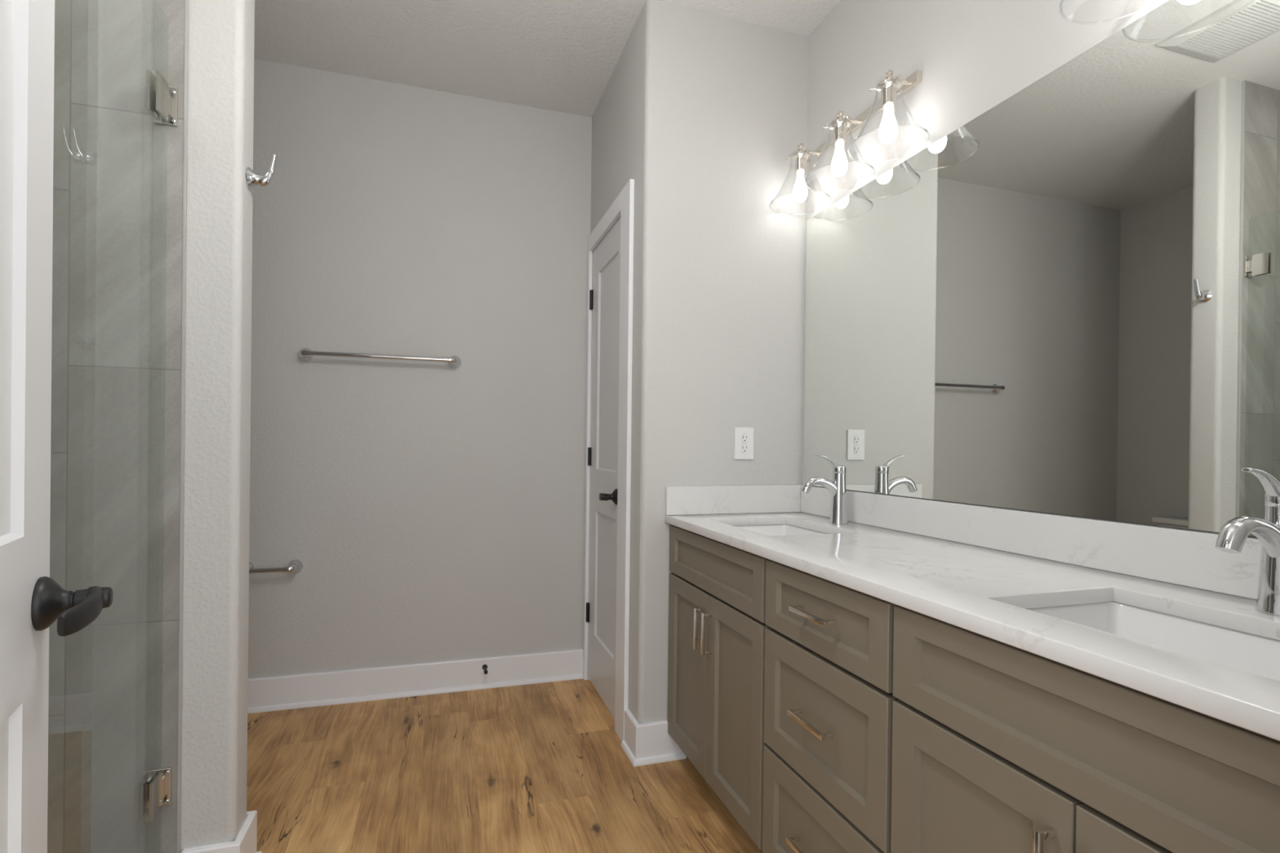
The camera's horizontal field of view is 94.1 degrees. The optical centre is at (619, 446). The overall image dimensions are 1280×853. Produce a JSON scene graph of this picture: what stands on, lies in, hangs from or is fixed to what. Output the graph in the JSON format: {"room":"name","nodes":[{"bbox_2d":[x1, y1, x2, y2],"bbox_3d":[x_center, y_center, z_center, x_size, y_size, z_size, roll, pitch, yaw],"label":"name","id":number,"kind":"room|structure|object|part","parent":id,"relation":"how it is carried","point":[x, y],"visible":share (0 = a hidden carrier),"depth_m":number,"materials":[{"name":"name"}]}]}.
{"room":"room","nodes":[
{"label":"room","id":0,"kind":"room"},
{"bbox_2d":[47,0,254,852],"bbox_3d":[-1.521,-0.256,1.384,1.145,2.765,0.121,1,0,-17],"label":"wall","id":1,"kind":"structure","parent":0,"point":[117,172],"depth_m":1.44,"materials":[{"name":"grey stone"}]},
{"bbox_2d":[139,6,177,823],"bbox_3d":[-1.006,-0.005,1.102,0.048,2.054,0.720,1,0,-17],"label":"door hinges","id":2,"kind":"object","parent":1,"relation":"attached to","point":[162,100],"depth_m":1.41,"materials":[{"name":"silver metal"}]},
{"bbox_2d":[176,0,188,852],"bbox_3d":[-1.071,-0.250,1.460,0.006,2.765,0.010,1,0,-17],"label":"trim","id":3,"kind":"structure","parent":1,"relation":"attached to","point":[186,2],"depth_m":1.46,"materials":[{"name":"grey"}]},
{"bbox_2d":[181,810,262,852],"bbox_3d":[-1.666,1.055,1.868,1.173,0.137,1.154,1,0,-17],"label":"baseboard","id":4,"kind":"structure","parent":1,"relation":"attached to","point":[246,842],"depth_m":1.52,"materials":[{"name":"white paint"}]},
{"bbox_2d":[244,154,276,189],"bbox_3d":[-0.936,-0.720,1.560,0.066,0.097,0.054,1,0,-17],"label":"robe hook","id":5,"kind":"object","parent":1,"relation":"attached to","point":[253,179],"visible":1,"depth_m":1.55,"materials":[{"name":"silver metal"}]},
{"bbox_3d":[-0.925,-0.725,1.563,0.043,0.087,0.024,1,0,-17],"label":"hook arm","id":6,"kind":"part","parent":5,"relation":"part of","materials":[{"name":"silver metal"}]},
{"bbox_2d":[248,58,591,678],"bbox_3d":[-1.290,-0.257,2.667,2.566,2.765,0.120,1,0,-17],"label":"wall","id":7,"kind":"structure","parent":0,"point":[430,511],"depth_m":2.71,"materials":[{"name":"paint"}]},
{"bbox_2d":[248,559,302,574],"bbox_3d":[-1.483,0.517,2.513,0.247,0.059,0.073,1,0,-17],"label":"toilet paper holder","id":8,"kind":"object","parent":7,"relation":"attached to","point":[295,566],"visible":0.63,"depth_m":2.50,"materials":[{"name":"silver metal"}]},
{"bbox_3d":[-1.571,0.516,2.486,0.064,0.059,0.073,1,0,-17],"label":"post","id":9,"kind":"part","parent":8,"relation":"part of","materials":[{"name":"silver metal"}]},
{"bbox_3d":[-1.395,0.518,2.539,0.064,0.059,0.073,1,0,-17],"label":"post","id":10,"kind":"part","parent":8,"relation":"part of","materials":[{"name":"silver metal"}]},
{"bbox_2d":[297,347,461,368],"bbox_3d":[-1.054,-0.395,2.636,0.682,0.059,0.073,1,0,-17],"label":"towel bar","id":11,"kind":"object","parent":7,"relation":"attached to","point":[305,354],"visible":1,"depth_m":2.60,"materials":[{"name":"silver metal"}]},
{"bbox_3d":[-1.349,-0.398,2.547,0.064,0.059,0.073,1,0,-17],"label":"post","id":12,"kind":"part","parent":11,"relation":"part of","materials":[{"name":"silver metal"}]},
{"bbox_3d":[-0.758,-0.392,2.725,0.064,0.059,0.073,1,0,-17],"label":"post","id":13,"kind":"part","parent":11,"relation":"part of","materials":[{"name":"silver metal"}]},
{"bbox_2d":[247,648,582,713],"bbox_3d":[-1.277,1.058,2.602,2.285,0.137,0.028,1,0,-17],"label":"baseboard","id":14,"kind":"structure","parent":7,"relation":"attached to","point":[268,694],"depth_m":2.69,"materials":[{"name":"white paint"}]},
{"bbox_2d":[482,664,488,674],"bbox_3d":[-0.623,1.036,2.758,0.025,0.025,0.073,1,0,-17],"label":"door stop","id":15,"kind":"object","parent":7,"relation":"attached to","point":[484,666],"visible":1,"depth_m":2.77,"materials":[{"name":"black metal"}]},
{"bbox_3d":[-0.625,1.036,2.764,0.025,0.025,0.060,1,0,-17],"label":"stem","id":16,"kind":"part","parent":15,"relation":"part of","materials":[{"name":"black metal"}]},
{"bbox_2d":[246,678,762,852],"bbox_3d":[-0.578,1.163,1.385,3.020,0.050,2.762,1,0,-17],"label":"floor","id":17,"kind":"structure","parent":0,"point":[544,767],"depth_m":2.01,"materials":[{"name":"brown wood"}]},
{"bbox_2d":[666,524,770,850],"bbox_3d":[0.525,0.717,1.938,0.594,0.865,0.668,1,0,-17],"label":"vanity cabinet","id":18,"kind":"object","parent":17,"relation":"on","point":[717,589],"visible":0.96,"depth_m":1.79,"materials":[{"name":"grey wood"}]},
{"bbox_3d":[0.233,0.755,2.025,0.020,0.582,0.329,1,0,-17],"label":"cabinet door","id":19,"kind":"part","parent":18,"relation":"part of","materials":[{"name":"brown paint"}]},
{"bbox_3d":[0.250,0.575,1.882,0.033,0.130,0.011,1,0,-17],"label":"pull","id":20,"kind":"part","parent":18,"relation":"part of","materials":[{"name":"silver metal"}]},
{"bbox_3d":[0.266,0.576,1.828,0.033,0.130,0.011,1,0,-17],"label":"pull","id":21,"kind":"part","parent":18,"relation":"part of","materials":[{"name":"silver metal"}]},
{"bbox_3d":[0.285,0.373,1.864,0.020,0.167,0.662,1,0,-17],"label":"false drawer","id":22,"kind":"part","parent":18,"relation":"part of","materials":[{"name":"brown paint"}]},
{"bbox_3d":[0.329,0.757,1.706,0.020,0.582,0.329,1,0,-17],"label":"cabinet door","id":23,"kind":"part","parent":18,"relation":"part of","materials":[{"name":"brown paint"}]},
{"bbox_2d":[664,484,1279,741],"bbox_3d":[0.702,0.221,1.397,0.578,0.133,1.812,1,0,-17],"label":"countertop","id":24,"kind":"structure","parent":18,"relation":"on","point":[979,570],"depth_m":1.17,"materials":[{"name":"white stone"}]},
{"bbox_2d":[733,524,825,536],"bbox_3d":[0.515,0.356,1.934,0.349,0.144,0.444,1,0,-17],"label":"undermount sink","id":25,"kind":"object","parent":24,"relation":"in","point":[778,529],"visible":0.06,"depth_m":2.14,"materials":[{"name":"white ceramic"}]},
{"bbox_2d":[800,454,848,524],"bbox_3d":[0.677,0.141,1.972,0.173,0.230,0.059,1,0,-17],"label":"faucet","id":26,"kind":"object","parent":24,"relation":"on","point":[837,488],"visible":1,"depth_m":1.97,"materials":[{"name":"silver metal"}]},
{"bbox_3d":[0.669,0.137,1.969,0.156,0.073,0.031,1,0,-17],"label":"spout","id":27,"kind":"part","parent":26,"relation":"part of","materials":[{"name":"silver metal"}]},
{"bbox_3d":[0.699,0.057,1.977,0.114,0.062,0.042,1,0,-17],"label":"handle","id":28,"kind":"part","parent":26,"relation":"part of","materials":[{"name":"silver metal"}]},
{"bbox_2d":[1026,601,1279,680],"bbox_3d":[0.833,0.363,0.876,0.349,0.144,0.444,1,0,-17],"label":"undermount sink","id":29,"kind":"object","parent":24,"relation":"in","point":[1260,655],"visible":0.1,"depth_m":1.01,"materials":[{"name":"white ceramic"}]},
{"bbox_2d":[1214,467,1279,616],"bbox_3d":[0.993,0.148,0.923,0.173,0.230,0.059,1,0,-17],"label":"faucet","id":30,"kind":"object","parent":24,"relation":"on","point":[1233,535],"visible":1,"depth_m":0.93,"materials":[{"name":"silver metal"}]},
{"bbox_3d":[0.985,0.143,0.920,0.156,0.073,0.031,1,0,-17],"label":"spout","id":31,"kind":"part","parent":30,"relation":"part of","materials":[{"name":"silver metal"}]},
{"bbox_3d":[1.014,0.064,0.929,0.114,0.062,0.042,1,0,-17],"label":"handle","id":32,"kind":"part","parent":30,"relation":"part of","materials":[{"name":"silver metal"}]},
{"bbox_2d":[762,560,898,852],"bbox_3d":[0.687,0.720,1.399,0.594,0.865,0.450,1,0,-17],"label":"vanity cabinet","id":33,"kind":"object","parent":17,"relation":"on","point":[828,698],"visible":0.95,"depth_m":1.30,"materials":[{"name":"grey"}]},
{"bbox_3d":[0.417,0.907,1.315,0.033,0.011,0.130,1,0,-17],"label":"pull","id":34,"kind":"part","parent":33,"relation":"part of","materials":[{"name":"silver metal"}]},
{"bbox_3d":[0.420,0.612,1.315,0.033,0.011,0.130,1,0,-17],"label":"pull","id":35,"kind":"part","parent":33,"relation":"part of","materials":[{"name":"silver metal"}]},
{"bbox_3d":[0.423,0.372,1.314,0.033,0.011,0.130,1,0,-17],"label":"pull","id":36,"kind":"part","parent":33,"relation":"part of","materials":[{"name":"silver metal"}]},
{"bbox_3d":[0.441,0.912,1.327,0.020,0.279,0.440,1,0,-17],"label":"drawer","id":37,"kind":"part","parent":33,"relation":"part of","materials":[{"name":"brown paint"}]},
{"bbox_3d":[0.447,0.377,1.325,0.020,0.167,0.440,1,0,-17],"label":"drawer","id":38,"kind":"part","parent":33,"relation":"part of","materials":[{"name":"brown paint"}]},
{"bbox_2d":[890,605,1279,852],"bbox_3d":[0.849,0.724,0.861,0.594,0.865,0.666,1,0,-17],"label":"vanity cabinet","id":39,"kind":"object","parent":17,"relation":"on","point":[998,747],"visible":0.95,"depth_m":0.81,"materials":[{"name":"grey"}]},
{"bbox_3d":[0.557,0.762,0.947,0.020,0.582,0.328,1,0,-17],"label":"cabinet door","id":40,"kind":"part","parent":39,"relation":"part of","materials":[{"name":"brown paint"}]},
{"bbox_3d":[0.574,0.582,0.805,0.033,0.130,0.011,1,0,-17],"label":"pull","id":41,"kind":"part","parent":39,"relation":"part of","materials":[{"name":"silver metal"}]},
{"bbox_3d":[0.652,0.764,0.629,0.020,0.582,0.328,1,0,-17],"label":"cabinet door","id":42,"kind":"part","parent":39,"relation":"part of","materials":[{"name":"brown paint"}]},
{"bbox_2d":[253,0,840,117],"bbox_3d":[-0.553,-1.677,1.437,3.240,0.100,2.882,1,0,-17],"label":"ceiling","id":43,"kind":"structure","parent":0,"point":[559,55],"depth_m":2.38,"materials":[{"name":"paint"}]},
{"bbox_2d":[587,0,808,724],"bbox_3d":[0.285,-0.238,2.647,0.669,2.765,0.826,1,0,-17],"label":"wall","id":44,"kind":"structure","parent":0,"point":[704,112],"depth_m":2.24,"materials":[{"name":"paint"}]},
{"bbox_2d":[586,218,620,719],"bbox_3d":[-0.086,0.092,2.649,0.105,2.073,0.535,1,0,-17],"label":"door","id":45,"kind":"structure","parent":44,"relation":"in","point":[604,297],"depth_m":2.67,"materials":[{"name":"white paint"}]},
{"bbox_3d":[-0.071,0.210,2.484,0.042,0.036,0.119,1,0,-17],"label":"lever","id":46,"kind":"part","parent":45,"relation":"part of","materials":[{"name":"black metal"}]},
{"bbox_2d":[582,178,634,742],"bbox_3d":[-0.009,0.059,2.619,0.132,2.164,0.687,1,0,-17],"label":"door frame","id":47,"kind":"structure","parent":44,"relation":"attached to","point":[623,206],"depth_m":2.33,"materials":[{"name":"white paint"}]},
{"bbox_2d":[621,709,686,766],"bbox_3d":[0.125,1.075,2.227,0.204,0.137,0.154,1,0,-17],"label":"baseboard","id":48,"kind":"structure","parent":44,"relation":"attached to","point":[648,743],"depth_m":2.16,"materials":[{"name":"white paint"}]},
{"bbox_2d":[733,426,754,459],"bbox_3d":[0.475,-0.012,2.269,0.082,0.122,0.008,1,0,-17],"label":"wall outlet","id":49,"kind":"object","parent":44,"relation":"attached to","point":[744,437],"visible":1,"depth_m":2.27,"materials":[{"name":"white plastic"}]},
{"bbox_2d":[742,444,747,453],"bbox_3d":[0.475,0.008,2.267,0.022,0.034,0.002,1,0,-17],"label":"receptacle","id":50,"kind":"object","parent":49,"relation":"attached to","point":[744,446],"depth_m":2.27,"materials":[{"name":"white plastic"}]},
{"bbox_2d":[742,433,747,443],"bbox_3d":[0.476,-0.031,2.267,0.023,0.036,0.002,1,0,-17],"label":"receptacle","id":51,"kind":"object","parent":49,"relation":"attached to","point":[744,436],"depth_m":2.27,"materials":[{"name":"white plastic"}]},
{"bbox_2d":[802,0,1257,538],"bbox_3d":[1.044,-0.226,1.493,0.120,2.765,2.051,1,0,-17],"label":"wall","id":52,"kind":"structure","parent":0,"point":[972,56],"depth_m":1.76,"materials":[{"name":"paint"}]},
{"bbox_2d":[768,69,929,213],"bbox_3d":[0.737,-1.014,1.996,0.223,0.227,0.679,1,0,-17],"label":"vanity light","id":53,"kind":"object","parent":52,"relation":"attached to","point":[891,88],"visible":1,"depth_m":1.97,"materials":[{"name":"silver metal"}]},
{"bbox_2d":[786,148,810,175],"bbox_3d":[0.677,-1.054,2.206,0.095,0.080,0.089,1,0,-17],"label":"socket","id":54,"kind":"object","parent":53,"relation":"attached to","point":[802,156],"depth_m":2.20,"materials":[{"name":"silver metal"}]},
{"bbox_3d":[0.671,-0.962,2.214,0.052,0.108,0.052,1,0,-17],"label":"bulb","id":55,"kind":"part","parent":53,"relation":"part of","materials":[{"name":"white glass"}]},
{"bbox_3d":[0.671,-0.995,2.214,0.223,0.186,0.223,1,0,-17],"label":"lamp shade","id":56,"kind":"part","parent":53,"relation":"part of","materials":[{"name":"clear glass"}]},
{"bbox_3d":[0.707,-1.103,2.224,0.087,0.040,0.024,1,0,-17],"label":"lamp arm","id":57,"kind":"part","parent":53,"relation":"part of","materials":[{"name":"silver metal"}]},
{"bbox_2d":[822,115,850,146],"bbox_3d":[0.743,-1.052,1.988,0.095,0.080,0.089,1,0,-17],"label":"socket","id":58,"kind":"object","parent":53,"relation":"attached to","point":[840,126],"depth_m":1.98,"materials":[{"name":"silver metal"}]},
{"bbox_3d":[0.736,-0.960,1.996,0.052,0.108,0.052,1,0,-17],"label":"bulb","id":59,"kind":"part","parent":53,"relation":"part of","materials":[{"name":"white glass"}]},
{"bbox_3d":[0.737,-0.994,1.996,0.223,0.186,0.223,1,0,-17],"label":"lamp shade","id":60,"kind":"part","parent":53,"relation":"part of","materials":[{"name":"clear glass"}]},
{"bbox_3d":[0.772,-1.102,2.006,0.087,0.040,0.024,1,0,-17],"label":"lamp arm","id":61,"kind":"part","parent":53,"relation":"part of","materials":[{"name":"silver metal"}]},
{"bbox_2d":[869,74,901,111],"bbox_3d":[0.808,-1.051,1.770,0.095,0.080,0.089,1,0,-17],"label":"socket","id":62,"kind":"object","parent":53,"relation":"attached to","point":[888,87],"depth_m":1.76,"materials":[{"name":"silver metal"}]},
{"bbox_3d":[0.802,-0.959,1.778,0.052,0.108,0.052,1,0,-17],"label":"bulb","id":63,"kind":"part","parent":53,"relation":"part of","materials":[{"name":"white glass"}]},
{"bbox_3d":[0.802,-0.992,1.778,0.223,0.186,0.223,1,0,-17],"label":"lamp shade","id":64,"kind":"part","parent":53,"relation":"part of","materials":[{"name":"clear glass"}]},
{"bbox_3d":[0.838,-1.101,1.788,0.087,0.040,0.024,1,0,-17],"label":"lamp arm","id":65,"kind":"part","parent":53,"relation":"part of","materials":[{"name":"silver metal"}]},
{"bbox_2d":[803,0,1279,537],"bbox_3d":[0.981,-0.362,1.486,0.005,1.035,1.762,1,0,-17],"label":"wall mirror","id":66,"kind":"object","parent":52,"relation":"attached to","point":[1066,301],"visible":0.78,"depth_m":1.32,"materials":[{"name":"grey mirror"}]},
{"bbox_2d":[1058,0,1137,24],"bbox_3d":[1.056,-1.007,0.934,0.223,0.227,0.679,1,0,-17],"label":"vanity light","id":67,"kind":"object","parent":52,"relation":"attached to","point":[1060,1],"visible":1,"depth_m":1.25,"materials":[{"name":"silver metal"}]},
{"bbox_2d":[799,484,1262,599],"bbox_3d":[0.970,0.209,1.477,0.019,0.104,1.812,1,0,-17],"label":"backsplash","id":68,"kind":"structure","parent":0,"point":[1189,558],"depth_m":1.32,"materials":[{"name":"white stone"}]},
{"bbox_3d":[-0.229,-0.237,0.102,3.120,2.765,0.120,1,0,-17],"label":"wall","id":69,"kind":"structure","parent":0,"visible":0},
{"bbox_2d":[0,0,113,852],"bbox_3d":[-0.536,0.093,0.466,0.105,2.073,0.775,1,0,-31],"label":"door","id":70,"kind":"structure","parent":69,"relation":"in","point":[31,601],"depth_m":0.70,"materials":[{"name":"white paint"}]},
{"bbox_3d":[-0.666,0.202,0.737,0.042,0.036,0.119,1,0,-31],"label":"lever","id":71,"kind":"part","parent":70,"relation":"part of","materials":[{"name":"black metal"}]}
]}

